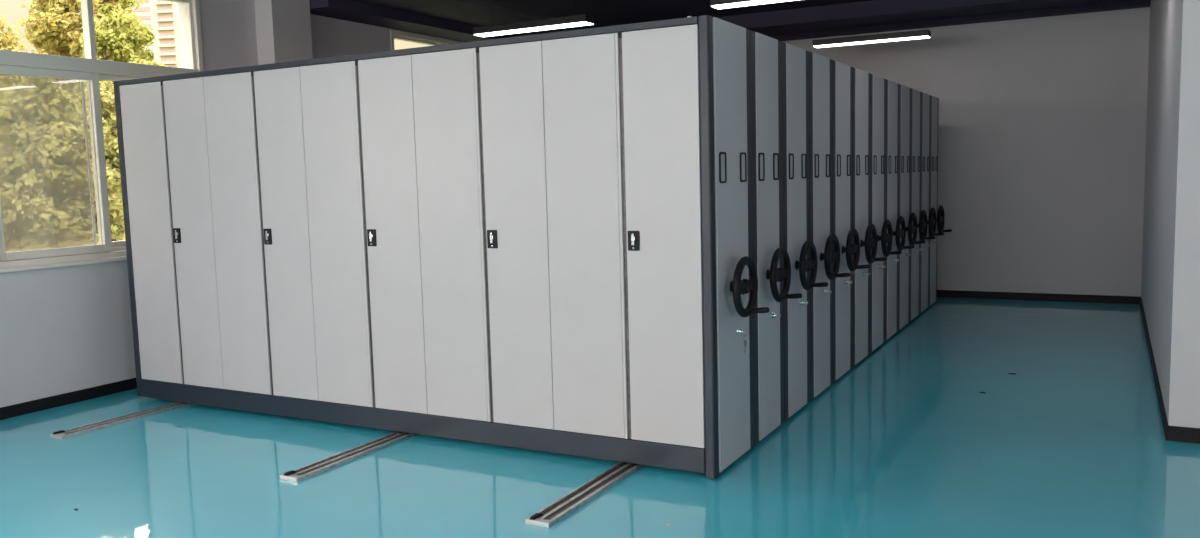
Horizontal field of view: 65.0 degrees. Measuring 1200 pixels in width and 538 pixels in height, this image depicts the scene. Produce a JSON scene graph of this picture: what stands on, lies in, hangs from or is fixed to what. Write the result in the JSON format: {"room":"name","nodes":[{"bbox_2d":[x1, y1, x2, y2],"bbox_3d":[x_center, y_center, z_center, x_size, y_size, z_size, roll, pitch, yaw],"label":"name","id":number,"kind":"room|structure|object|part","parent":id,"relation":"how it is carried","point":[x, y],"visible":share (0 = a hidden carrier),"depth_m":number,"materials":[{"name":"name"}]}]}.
{"room":"archive storage room","nodes":[
{"label":"archive storage room","id":0,"kind":"room"},
{"bbox_2d":[0,0,460,407],"bbox_3d":[-4.382,-0.574,6.343,0.260,3.280,16.790,2,7,28],"label":"wall","id":1,"kind":"structure","parent":0,"point":[66,329],"depth_m":7.11,"materials":[{"name":"white paint"}]},
{"bbox_2d":[0,378,136,419],"bbox_3d":[-5.529,1.295,4.033,0.012,0.085,10.684,2,7,28],"label":"baseboard","id":2,"kind":"structure","parent":1,"relation":"attached to","point":[28,407],"depth_m":6.95,"materials":[{"name":"black"}]},
{"bbox_2d":[0,0,203,272],"bbox_3d":[-3.799,-1.132,7.192,0.157,2.150,1.880,2,7,28],"label":"window","id":3,"kind":"structure","parent":1,"relation":"in","point":[89,68],"depth_m":7.12,"materials":[{"name":"white plastic"}]},
{"bbox_3d":[-3.995,-0.767,6.833,0.030,1.351,0.858,2,7,28],"label":"sliding sash","id":4,"kind":"part","parent":3,"relation":"part of","materials":[{"name":"clear glass"}]},
{"bbox_3d":[-3.721,-0.078,7.271,0.045,0.032,1.880,2,7,28],"label":"sill","id":5,"kind":"part","parent":3,"relation":"part of","materials":[{"name":"white plastic"}]},
{"bbox_3d":[-4.080,-0.763,6.843,0.012,1.340,0.790,2,7,28],"label":"screen frame","id":6,"kind":"part","parent":3,"relation":"part of","materials":[{"name":"grey metal"}]},
{"bbox_3d":[-3.638,-0.866,7.574,0.036,1.320,0.917,2,7,28],"label":"sash","id":7,"kind":"part","parent":3,"relation":"part of","materials":[{"name":"white plastic"}]},
{"bbox_3d":[-3.818,-1.148,7.200,0.070,2.026,1.746,2,7,28],"label":"frame","id":8,"kind":"part","parent":3,"relation":"part of","materials":[{"name":"white plastic"}]},
{"bbox_2d":[254,0,312,64],"bbox_3d":[-2.837,-0.851,8.694,0.210,3.279,0.456,2,7,28],"label":"column","id":9,"kind":"structure","parent":1,"relation":"attached to","point":[283,27],"depth_m":8.42,"materials":[{"name":"white paint"}]},
{"bbox_2d":[390,30,461,49],"bbox_3d":[-1.786,-1.558,10.890,0.157,2.150,1.876,2,7,28],"label":"window","id":10,"kind":"structure","parent":1,"relation":"in","point":[397,35],"depth_m":10.35,"materials":[{"name":"beige glass"}]},
{"bbox_3d":[-1.806,-1.573,10.899,0.070,2.026,1.742,2,7,28],"label":"frame","id":11,"kind":"part","parent":10,"relation":"part of","materials":[{"name":"white plastic"}]},
{"bbox_2d":[0,297,1199,537],"bbox_3d":[0.946,1.286,3.831,12.192,0.200,17.090,2,7,28],"label":"floor","id":12,"kind":"structure","parent":0,"point":[905,443],"depth_m":5.10,"materials":[{"name":"teal paint"}]},
{"bbox_2d":[50,401,193,438],"bbox_3d":[-1.507,0.649,9.649,0.128,0.034,8.304,2,7,28],"label":"rail","id":13,"kind":"object","parent":12,"relation":"on","point":[62,434],"visible":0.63,"depth_m":6.38,"materials":[{"name":"metal"}]},
{"bbox_2d":[280,431,417,481],"bbox_3d":[0.305,0.699,8.669,0.128,0.034,8.304,2,7,28],"label":"rail","id":14,"kind":"object","parent":12,"relation":"on","point":[307,471],"visible":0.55,"depth_m":5.39,"materials":[{"name":"metal"}]},
{"bbox_2d":[113,15,769,478],"bbox_3d":[-1.240,-0.168,6.056,4.816,2.352,0.619,2,7,28],"label":"shelving unit","id":15,"kind":"object","parent":12,"relation":"on","point":[539,242],"visible":1,"depth_m":5.46,"materials":[{"name":"white metal"}]},
{"bbox_3d":[-3.461,-0.208,6.948,0.060,2.322,0.050,2,7,28],"label":"corner post","id":16,"kind":"part","parent":15,"relation":"part of","materials":[{"name":"grey metal"}]},
{"bbox_3d":[-3.249,-0.247,6.814,0.435,2.154,0.019,2,7,28],"label":"door","id":17,"kind":"part","parent":15,"relation":"part of","materials":[{"name":"grey metal"}]},
{"bbox_3d":[-2.989,-0.236,6.660,0.066,0.105,0.007,2,7,28],"label":"lock plate","id":18,"kind":"part","parent":15,"relation":"part of","materials":[{"name":"black plastic"}]},
{"bbox_3d":[-2.841,-0.236,6.594,0.412,2.154,0.019,2,7,28],"label":"door","id":19,"kind":"part","parent":15,"relation":"part of","materials":[{"name":"grey metal"}]},
{"bbox_3d":[-2.462,-0.226,6.389,0.445,2.154,0.019,2,7,28],"label":"door","id":20,"kind":"part","parent":15,"relation":"part of","materials":[{"name":"grey metal"}]},
{"bbox_3d":[-2.198,-0.214,6.231,0.066,0.105,0.007,2,7,28],"label":"lock plate","id":21,"kind":"part","parent":15,"relation":"part of","materials":[{"name":"black plastic"}]},
{"bbox_3d":[-2.049,-0.214,6.166,0.412,2.154,0.019,2,7,28],"label":"door","id":22,"kind":"part","parent":15,"relation":"part of","materials":[{"name":"grey metal"}]},
{"bbox_3d":[-1.670,-0.203,5.961,0.445,2.154,0.019,2,7,28],"label":"door","id":23,"kind":"part","parent":15,"relation":"part of","materials":[{"name":"grey metal"}]},
{"bbox_3d":[-1.409,-0.200,5.796,0.027,0.064,0.009,2,7,28],"label":"latch handle","id":24,"kind":"part","parent":15,"relation":"part of","materials":[{"name":"silver metal"}]},
{"bbox_3d":[-1.406,-0.192,5.803,0.066,0.105,0.007,2,7,28],"label":"lock plate","id":25,"kind":"part","parent":15,"relation":"part of","materials":[{"name":"black plastic"}]},
{"bbox_3d":[-1.258,-0.192,5.738,0.412,2.154,0.019,2,7,28],"label":"door","id":26,"kind":"part","parent":15,"relation":"part of","materials":[{"name":"grey metal"}]},
{"bbox_3d":[-1.487,-1.290,5.747,4.501,0.034,0.045,2,7,28],"label":"rail","id":27,"kind":"part","parent":15,"relation":"part of","materials":[{"name":"grey metal"}]},
{"bbox_3d":[-1.427,0.940,5.971,4.501,0.130,0.045,2,7,28],"label":"rail","id":28,"kind":"part","parent":15,"relation":"part of","materials":[{"name":"grey metal"}]},
{"bbox_3d":[-0.879,-0.182,5.533,0.445,2.154,0.019,2,7,28],"label":"door","id":29,"kind":"part","parent":15,"relation":"part of","materials":[{"name":"grey metal"}]},
{"bbox_3d":[-0.617,-0.178,5.368,0.027,0.064,0.009,2,7,28],"label":"latch handle","id":30,"kind":"part","parent":15,"relation":"part of","materials":[{"name":"silver metal"}]},
{"bbox_3d":[-0.615,-0.170,5.375,0.066,0.105,0.007,2,7,28],"label":"lock plate","id":31,"kind":"part","parent":15,"relation":"part of","materials":[{"name":"black plastic"}]},
{"bbox_3d":[-0.466,-0.170,5.309,0.412,2.154,0.019,2,7,28],"label":"door","id":32,"kind":"part","parent":15,"relation":"part of","materials":[{"name":"grey metal"}]},
{"bbox_3d":[-0.087,-0.160,5.104,0.445,2.154,0.019,2,7,28],"label":"door","id":33,"kind":"part","parent":15,"relation":"part of","materials":[{"name":"grey metal"}]},
{"bbox_3d":[0.174,-0.156,4.940,0.027,0.064,0.009,2,7,28],"label":"latch handle","id":34,"kind":"part","parent":15,"relation":"part of","materials":[{"name":"silver metal"}]},
{"bbox_3d":[0.177,-0.148,4.947,0.066,0.105,0.007,2,7,28],"label":"lock plate","id":35,"kind":"part","parent":15,"relation":"part of","materials":[{"name":"black plastic"}]},
{"bbox_3d":[0.330,-0.148,4.879,0.422,2.154,0.019,2,7,28],"label":"door","id":36,"kind":"part","parent":15,"relation":"part of","materials":[{"name":"grey metal"}]},
{"bbox_3d":[0.553,-0.086,4.788,0.059,2.346,0.066,2,7,28],"label":"corner post","id":37,"kind":"part","parent":15,"relation":"part of","materials":[{"name":"grey metal"}]},
{"bbox_3d":[0.700,-0.120,5.010,0.023,2.327,0.468,2,7,28],"label":"panel","id":38,"kind":"part","parent":15,"relation":"part of","materials":[{"name":"grey metal"}]},
{"bbox_3d":[0.718,-0.120,5.048,0.020,2.326,0.531,2,7,28],"label":"frame","id":39,"kind":"part","parent":15,"relation":"part of","materials":[{"name":"grey metal"}]},
{"bbox_3d":[0.833,0.220,4.979,0.127,0.041,0.032,2,7,28],"label":"crank handle","id":40,"kind":"part","parent":15,"relation":"part of","materials":[{"name":"black plastic"}]},
{"bbox_2d":[525,462,643,527],"bbox_3d":[1.685,0.737,7.923,0.128,0.034,8.304,2,7,28],"label":"rail","id":41,"kind":"object","parent":12,"relation":"on","point":[553,513],"visible":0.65,"depth_m":4.64,"materials":[{"name":"metal"}]},
{"bbox_2d":[750,30,801,444],"bbox_3d":[-0.957,-0.232,6.577,4.816,2.332,0.564,2,7,28],"label":"shelving unit","id":42,"kind":"object","parent":12,"relation":"on","point":[769,254],"visible":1,"depth_m":5.48,"materials":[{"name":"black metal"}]},
{"bbox_3d":[0.980,-0.175,5.530,0.020,2.326,0.564,2,7,28],"label":"frame","id":43,"kind":"part","parent":42,"relation":"part of","materials":[{"name":"grey metal"}]},
{"bbox_3d":[0.980,-0.179,5.526,0.023,2.327,0.398,2,7,28],"label":"panel","id":44,"kind":"part","parent":42,"relation":"part of","materials":[{"name":"grey metal"}]},
{"bbox_3d":[1.117,0.160,5.502,0.127,0.041,0.032,2,7,28],"label":"crank handle","id":45,"kind":"part","parent":42,"relation":"part of","materials":[{"name":"black plastic"}]},
{"bbox_2d":[782,42,827,420],"bbox_3d":[-0.684,-0.290,7.078,4.816,2.332,0.575,2,7,28],"label":"shelving unit","id":46,"kind":"object","parent":12,"relation":"on","point":[797,242],"visible":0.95,"depth_m":5.98,"materials":[{"name":"black metal"}]},
{"bbox_3d":[1.252,-0.233,6.031,0.020,2.326,0.575,2,7,28],"label":"frame","id":47,"kind":"part","parent":46,"relation":"part of","materials":[{"name":"grey metal"}]},
{"bbox_3d":[1.253,-0.237,6.027,0.023,2.327,0.409,2,7,28],"label":"panel","id":48,"kind":"part","parent":46,"relation":"part of","materials":[{"name":"grey metal"}]},
{"bbox_3d":[1.390,0.102,6.003,0.127,0.041,0.032,2,7,28],"label":"crank handle","id":49,"kind":"part","parent":46,"relation":"part of","materials":[{"name":"black plastic"}]},
{"bbox_2d":[809,52,850,400],"bbox_3d":[-0.407,-0.348,7.587,4.816,2.332,0.583,2,7,28],"label":"shelving unit","id":50,"kind":"object","parent":12,"relation":"on","point":[820,67],"visible":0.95,"depth_m":6.49,"materials":[{"name":"black metal"}]},
{"bbox_3d":[1.530,-0.292,6.540,0.020,2.326,0.583,2,7,28],"label":"frame","id":51,"kind":"part","parent":50,"relation":"part of","materials":[{"name":"grey metal"}]},
{"bbox_3d":[1.530,-0.296,6.536,0.023,2.327,0.417,2,7,28],"label":"panel","id":52,"kind":"part","parent":50,"relation":"part of","materials":[{"name":"grey metal"}]},
{"bbox_3d":[1.667,0.044,6.512,0.127,0.041,0.032,2,7,28],"label":"crank handle","id":53,"kind":"part","parent":50,"relation":"part of","materials":[{"name":"black plastic"}]},
{"bbox_2d":[832,60,869,381],"bbox_3d":[-0.125,-0.408,8.105,4.816,2.332,0.593,2,7,28],"label":"shelving unit","id":54,"kind":"object","parent":12,"relation":"on","point":[842,228],"visible":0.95,"depth_m":7.00,"materials":[{"name":"black metal"}]},
{"bbox_3d":[1.811,-0.351,7.058,0.020,2.326,0.593,2,7,28],"label":"frame","id":55,"kind":"part","parent":54,"relation":"part of","materials":[{"name":"grey metal"}]},
{"bbox_3d":[1.812,-0.355,7.054,0.023,2.327,0.427,2,7,28],"label":"panel","id":56,"kind":"part","parent":54,"relation":"part of","materials":[{"name":"grey metal"}]},
{"bbox_3d":[1.949,-0.016,7.030,0.127,0.041,0.032,2,7,28],"label":"crank handle","id":57,"kind":"part","parent":54,"relation":"part of","materials":[{"name":"black plastic"}]},
{"bbox_2d":[852,67,886,366],"bbox_3d":[0.161,-0.468,8.630,4.816,2.332,0.601,2,7,28],"label":"shelving unit","id":58,"kind":"object","parent":12,"relation":"on","point":[860,78],"visible":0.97,"depth_m":7.52,"materials":[{"name":"black metal"}]},
{"bbox_3d":[2.097,-0.412,7.583,0.020,2.326,0.601,2,7,28],"label":"frame","id":59,"kind":"part","parent":58,"relation":"part of","materials":[{"name":"grey metal"}]},
{"bbox_3d":[2.098,-0.416,7.579,0.023,2.327,0.435,2,7,28],"label":"panel","id":60,"kind":"part","parent":58,"relation":"part of","materials":[{"name":"grey metal"}]},
{"bbox_3d":[2.235,-0.076,7.555,0.127,0.041,0.032,2,7,28],"label":"crank handle","id":61,"kind":"part","parent":58,"relation":"part of","materials":[{"name":"black plastic"}]},
{"bbox_2d":[870,74,901,352],"bbox_3d":[0.448,-0.529,9.159,4.816,2.332,0.601,2,7,28],"label":"shelving unit","id":62,"kind":"object","parent":12,"relation":"on","point":[877,84],"visible":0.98,"depth_m":8.06,"materials":[{"name":"black metal"}]},
{"bbox_3d":[2.385,-0.477,8.108,0.023,2.327,0.435,2,7,28],"label":"panel","id":63,"kind":"part","parent":62,"relation":"part of","materials":[{"name":"grey metal"}]},
{"bbox_3d":[2.384,-0.472,8.112,0.020,2.326,0.601,2,7,28],"label":"frame","id":64,"kind":"part","parent":62,"relation":"part of","materials":[{"name":"grey metal"}]},
{"bbox_3d":[2.522,-0.137,8.084,0.127,0.041,0.032,2,7,28],"label":"crank handle","id":65,"kind":"part","parent":62,"relation":"part of","materials":[{"name":"black plastic"}]},
{"bbox_2d":[885,79,913,340],"bbox_3d":[0.732,-0.589,9.681,4.816,2.332,0.586,2,7,28],"label":"shelving unit","id":66,"kind":"object","parent":12,"relation":"on","point":[892,88],"visible":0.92,"depth_m":8.59,"materials":[{"name":"black metal"}]},
{"bbox_3d":[2.668,-0.533,8.634,0.020,2.326,0.586,2,7,28],"label":"frame","id":67,"kind":"part","parent":66,"relation":"part of","materials":[{"name":"grey metal"}]},
{"bbox_3d":[2.669,-0.537,8.630,0.023,2.327,0.420,2,7,28],"label":"panel","id":68,"kind":"part","parent":66,"relation":"part of","materials":[{"name":"grey metal"}]},
{"bbox_3d":[2.806,-0.197,8.606,0.127,0.041,0.032,2,7,28],"label":"crank handle","id":69,"kind":"part","parent":66,"relation":"part of","materials":[{"name":"black plastic"}]},
{"bbox_2d":[898,84,925,330],"bbox_3d":[1.013,-0.649,10.197,4.816,2.332,0.586,2,7,28],"label":"shelving unit","id":70,"kind":"object","parent":12,"relation":"on","point":[904,91],"visible":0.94,"depth_m":9.11,"materials":[{"name":"black metal"}]},
{"bbox_3d":[2.949,-0.592,9.150,0.020,2.326,0.586,2,7,28],"label":"frame","id":71,"kind":"part","parent":70,"relation":"part of","materials":[{"name":"grey metal"}]},
{"bbox_3d":[2.950,-0.596,9.146,0.023,2.327,0.420,2,7,28],"label":"panel","id":72,"kind":"part","parent":70,"relation":"part of","materials":[{"name":"grey metal"}]},
{"bbox_3d":[3.087,-0.257,9.121,0.127,0.041,0.032,2,7,28],"label":"crank handle","id":73,"kind":"part","parent":70,"relation":"part of","materials":[{"name":"black plastic"}]},
{"bbox_2d":[909,88,934,321],"bbox_3d":[1.288,-0.707,10.704,4.816,2.332,0.566,2,7,28],"label":"shelving unit","id":74,"kind":"object","parent":12,"relation":"on","point":[915,156],"visible":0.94,"depth_m":9.62,"materials":[{"name":"black metal"}]},
{"bbox_3d":[3.225,-0.650,9.657,0.020,2.326,0.566,2,7,28],"label":"frame","id":75,"kind":"part","parent":74,"relation":"part of","materials":[{"name":"grey metal"}]},
{"bbox_3d":[3.225,-0.654,9.652,0.023,2.327,0.400,2,7,28],"label":"panel","id":76,"kind":"part","parent":74,"relation":"part of","materials":[{"name":"grey metal"}]},
{"bbox_2d":[920,92,943,312],"bbox_3d":[1.560,-0.764,11.202,4.816,2.332,0.566,2,7,28],"label":"shelving unit","id":77,"kind":"object","parent":12,"relation":"on","point":[925,98],"visible":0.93,"depth_m":10.11,"materials":[{"name":"black metal"}]},
{"bbox_3d":[3.496,-0.708,10.155,0.020,2.326,0.566,2,7,28],"label":"frame","id":78,"kind":"part","parent":77,"relation":"part of","materials":[{"name":"grey metal"}]},
{"bbox_3d":[3.496,-0.712,10.151,0.023,2.327,0.400,2,7,28],"label":"panel","id":79,"kind":"part","parent":77,"relation":"part of","materials":[{"name":"grey metal"}]},
{"bbox_2d":[929,95,951,305],"bbox_3d":[1.826,-0.821,11.691,4.816,2.332,0.546,2,7,28],"label":"shelving unit","id":80,"kind":"object","parent":12,"relation":"on","point":[934,101],"visible":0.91,"depth_m":10.59,"materials":[{"name":"black metal"}]},
{"bbox_3d":[3.763,-0.768,10.640,0.023,2.327,0.380,2,7,28],"label":"panel","id":81,"kind":"part","parent":80,"relation":"part of","materials":[{"name":"grey metal"}]},
{"bbox_3d":[3.762,-0.764,10.644,0.020,2.326,0.546,2,7,28],"label":"frame","id":82,"kind":"part","parent":80,"relation":"part of","materials":[{"name":"grey metal"}]},
{"bbox_2d":[353,0,1126,35],"bbox_3d":[0.852,-2.235,3.477,12.192,0.320,17.090,2,7,28],"label":"ceiling","id":83,"kind":"structure","parent":0,"point":[605,13],"depth_m":9.91,"materials":[{"name":"paint"}]},
{"bbox_2d":[309,0,518,41],"bbox_3d":[-1.401,-2.723,11.030,0.419,0.099,5.329,2,7,28],"label":"ceiling beam","id":84,"kind":"structure","parent":83,"relation":"attached to","point":[348,10],"depth_m":9.56,"materials":[{"name":"paint"}]},
{"bbox_2d":[459,0,592,29],"bbox_3d":[-0.510,-2.477,9.344,0.060,0.060,3.500,2,7,28],"label":"ceiling pipe","id":85,"kind":"object","parent":83,"relation":"attached to","point":[485,3],"visible":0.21,"depth_m":8.73,"materials":[{"name":"grey metal"}]},
{"bbox_2d":[473,14,594,36],"bbox_3d":[-0.629,-2.379,8.665,1.220,0.353,0.170,2,7,28],"label":"ceiling light","id":86,"kind":"object","parent":83,"relation":"hanging from","point":[584,19],"visible":1,"depth_m":8.60,"materials":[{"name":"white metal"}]},
{"bbox_2d":[474,22,592,36],"bbox_3d":[-0.625,-2.208,8.683,1.204,0.009,0.154,2,7,28],"label":"diffuser","id":87,"kind":"object","parent":86,"relation":"attached to","point":[531,27],"depth_m":8.65,"materials":[{"name":"white plastic"}]},
{"bbox_2d":[710,0,794,8],"bbox_3d":[1.470,-2.314,7.462,1.220,0.353,0.170,2,7,28],"label":"ceiling light","id":88,"kind":"object","parent":83,"relation":"hanging from","point":[718,4],"visible":1,"depth_m":7.62,"materials":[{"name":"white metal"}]},
{"bbox_2d":[813,29,930,47],"bbox_3d":[2.917,-2.623,10.152,1.220,0.353,0.170,2,7,28],"label":"ceiling light","id":89,"kind":"object","parent":83,"relation":"hanging from","point":[917,34],"visible":0.91,"depth_m":10.09,"materials":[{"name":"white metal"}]},
{"bbox_2d":[814,36,929,47],"bbox_3d":[2.921,-2.452,10.170,1.204,0.009,0.154,2,7,28],"label":"diffuser","id":90,"kind":"object","parent":89,"relation":"attached to","point":[874,39],"depth_m":10.14,"materials":[{"name":"white plastic"}]},
{"bbox_2d":[716,0,1054,30],"bbox_3d":[2.105,-2.689,10.072,6.640,0.159,0.200,2,7,28],"label":"ceiling beam","id":91,"kind":"structure","parent":83,"relation":"attached to","point":[871,9],"depth_m":9.69,"materials":[{"name":"paint"}]},
{"bbox_2d":[766,0,1150,40],"bbox_3d":[2.930,-2.912,11.587,6.640,0.064,0.199,2,7,28],"label":"ceiling beam","id":92,"kind":"structure","parent":83,"relation":"attached to","point":[1129,4],"depth_m":10.80,"materials":[{"name":"paint"}]},
{"bbox_2d":[781,7,1149,296],"bbox_3d":[2.903,-1.344,12.069,7.671,3.280,0.300,2,7,28],"label":"wall","id":93,"kind":"structure","parent":0,"point":[1042,121],"depth_m":10.77,"materials":[{"name":"white paint"}]},
{"bbox_2d":[937,290,1139,303],"bbox_3d":[2.877,0.261,12.089,7.059,0.085,0.012,2,7,28],"label":"baseboard","id":94,"kind":"structure","parent":93,"relation":"attached to","point":[940,293],"depth_m":10.88,"materials":[{"name":"black"}]},
{"bbox_2d":[1141,0,1199,427],"bbox_3d":[6.682,-0.892,6.575,4.821,3.280,5.800,2,7,28],"label":"wall","id":95,"kind":"structure","parent":0,"point":[1170,286],"depth_m":5.35,"materials":[{"name":"white paint"}]},
{"bbox_2d":[1140,297,1199,443],"bbox_3d":[6.581,0.695,6.799,4.533,0.085,5.800,2,7,28],"label":"baseboard","id":96,"kind":"structure","parent":95,"relation":"attached to","point":[1172,433],"depth_m":5.42,"materials":[{"name":"black"}]},
{"label":"outside","id":97,"kind":"structure","parent":0,"visible":0},
{"bbox_3d":[-194.142,-13.182,280.779,594.400,0.500,700.000,2,7,28],"label":"ground","id":98,"kind":"structure","parent":97,"visible":0},
{"bbox_2d":[0,126,18,230],"bbox_3d":[-16.587,1.070,24.727,3.171,12.978,2.784,-7,8,-41],"label":"tree","id":99,"kind":"object","parent":98,"relation":"on","point":[8,144],"visible":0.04,"depth_m":24.48,"materials":[{"name":"green plant"}]},
{"bbox_2d":[0,15,27,105],"bbox_3d":[-23.834,-1.970,36.613,4.494,17.030,4.330,-3,6,-12],"label":"tree","id":100,"kind":"object","parent":98,"relation":"on","point":[7,42],"visible":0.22,"depth_m":35.69,"materials":[{"name":"green plant"}]},
{"bbox_2d":[0,80,48,246],"bbox_3d":[-20.454,0.058,32.646,4.262,13.610,4.210,-7,8,-44],"label":"tree","id":101,"kind":"object","parent":98,"relation":"on","point":[2,100],"visible":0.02,"depth_m":31.86,"materials":[{"name":"green plant"}]},
{"bbox_2d":[0,75,124,251],"bbox_3d":[-12.343,1.550,21.753,3.171,12.392,2.784,-3,6,-10],"label":"tree","id":102,"kind":"object","parent":98,"relation":"on","point":[48,164],"visible":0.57,"depth_m":20.88,"materials":[{"name":"green plant"}]},
{"bbox_2d":[18,0,144,108],"bbox_3d":[-24.317,-5.285,45.559,5.510,21.862,5.676,1,6,23],"label":"tree","id":103,"kind":"object","parent":98,"relation":"on","point":[59,25],"visible":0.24,"depth_m":43.46,"materials":[{"name":"green plant"}]},
{"bbox_2d":[57,81,114,203],"bbox_3d":[-15.820,0.469,30.265,4.262,13.026,4.210,-3,6,-13],"label":"tree","id":104,"kind":"object","parent":98,"relation":"on","point":[106,84],"visible":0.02,"depth_m":29.60,"materials":[{"name":"green plant"}]},
{"bbox_2d":[86,86,123,230],"bbox_3d":[-12.882,0.753,26.899,3.171,12.978,2.784,1,6,21],"label":"tree","id":105,"kind":"object","parent":98,"relation":"on","point":[107,99],"visible":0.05,"depth_m":25.45,"materials":[{"name":"green plant"}]},
{"bbox_2d":[81,0,155,100],"bbox_3d":[-19.428,-2.568,39.366,3.340,17.436,3.211,-5,7,-31],"label":"tree","id":106,"kind":"object","parent":98,"relation":"on","point":[123,38],"visible":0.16,"depth_m":38.10,"materials":[{"name":"green plant"}]},
{"bbox_2d":[128,55,163,65],"bbox_3d":[-15.649,-0.456,33.708,2.302,14.167,2.341,-4,6,-27],"label":"tree","id":107,"kind":"object","parent":98,"relation":"on","point":[135,59],"visible":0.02,"depth_m":32.71,"materials":[{"name":"green plant"}]},
{"bbox_2d":[132,0,181,67],"bbox_3d":[-158.423,-76.822,351.780,23.000,110.000,15.000,-1,6,4],"label":"tower block","id":108,"kind":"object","parent":98,"relation":"on","point":[162,16],"visible":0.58,"depth_m":344.05,"materials":[{"name":"beige paint"}]}
]}

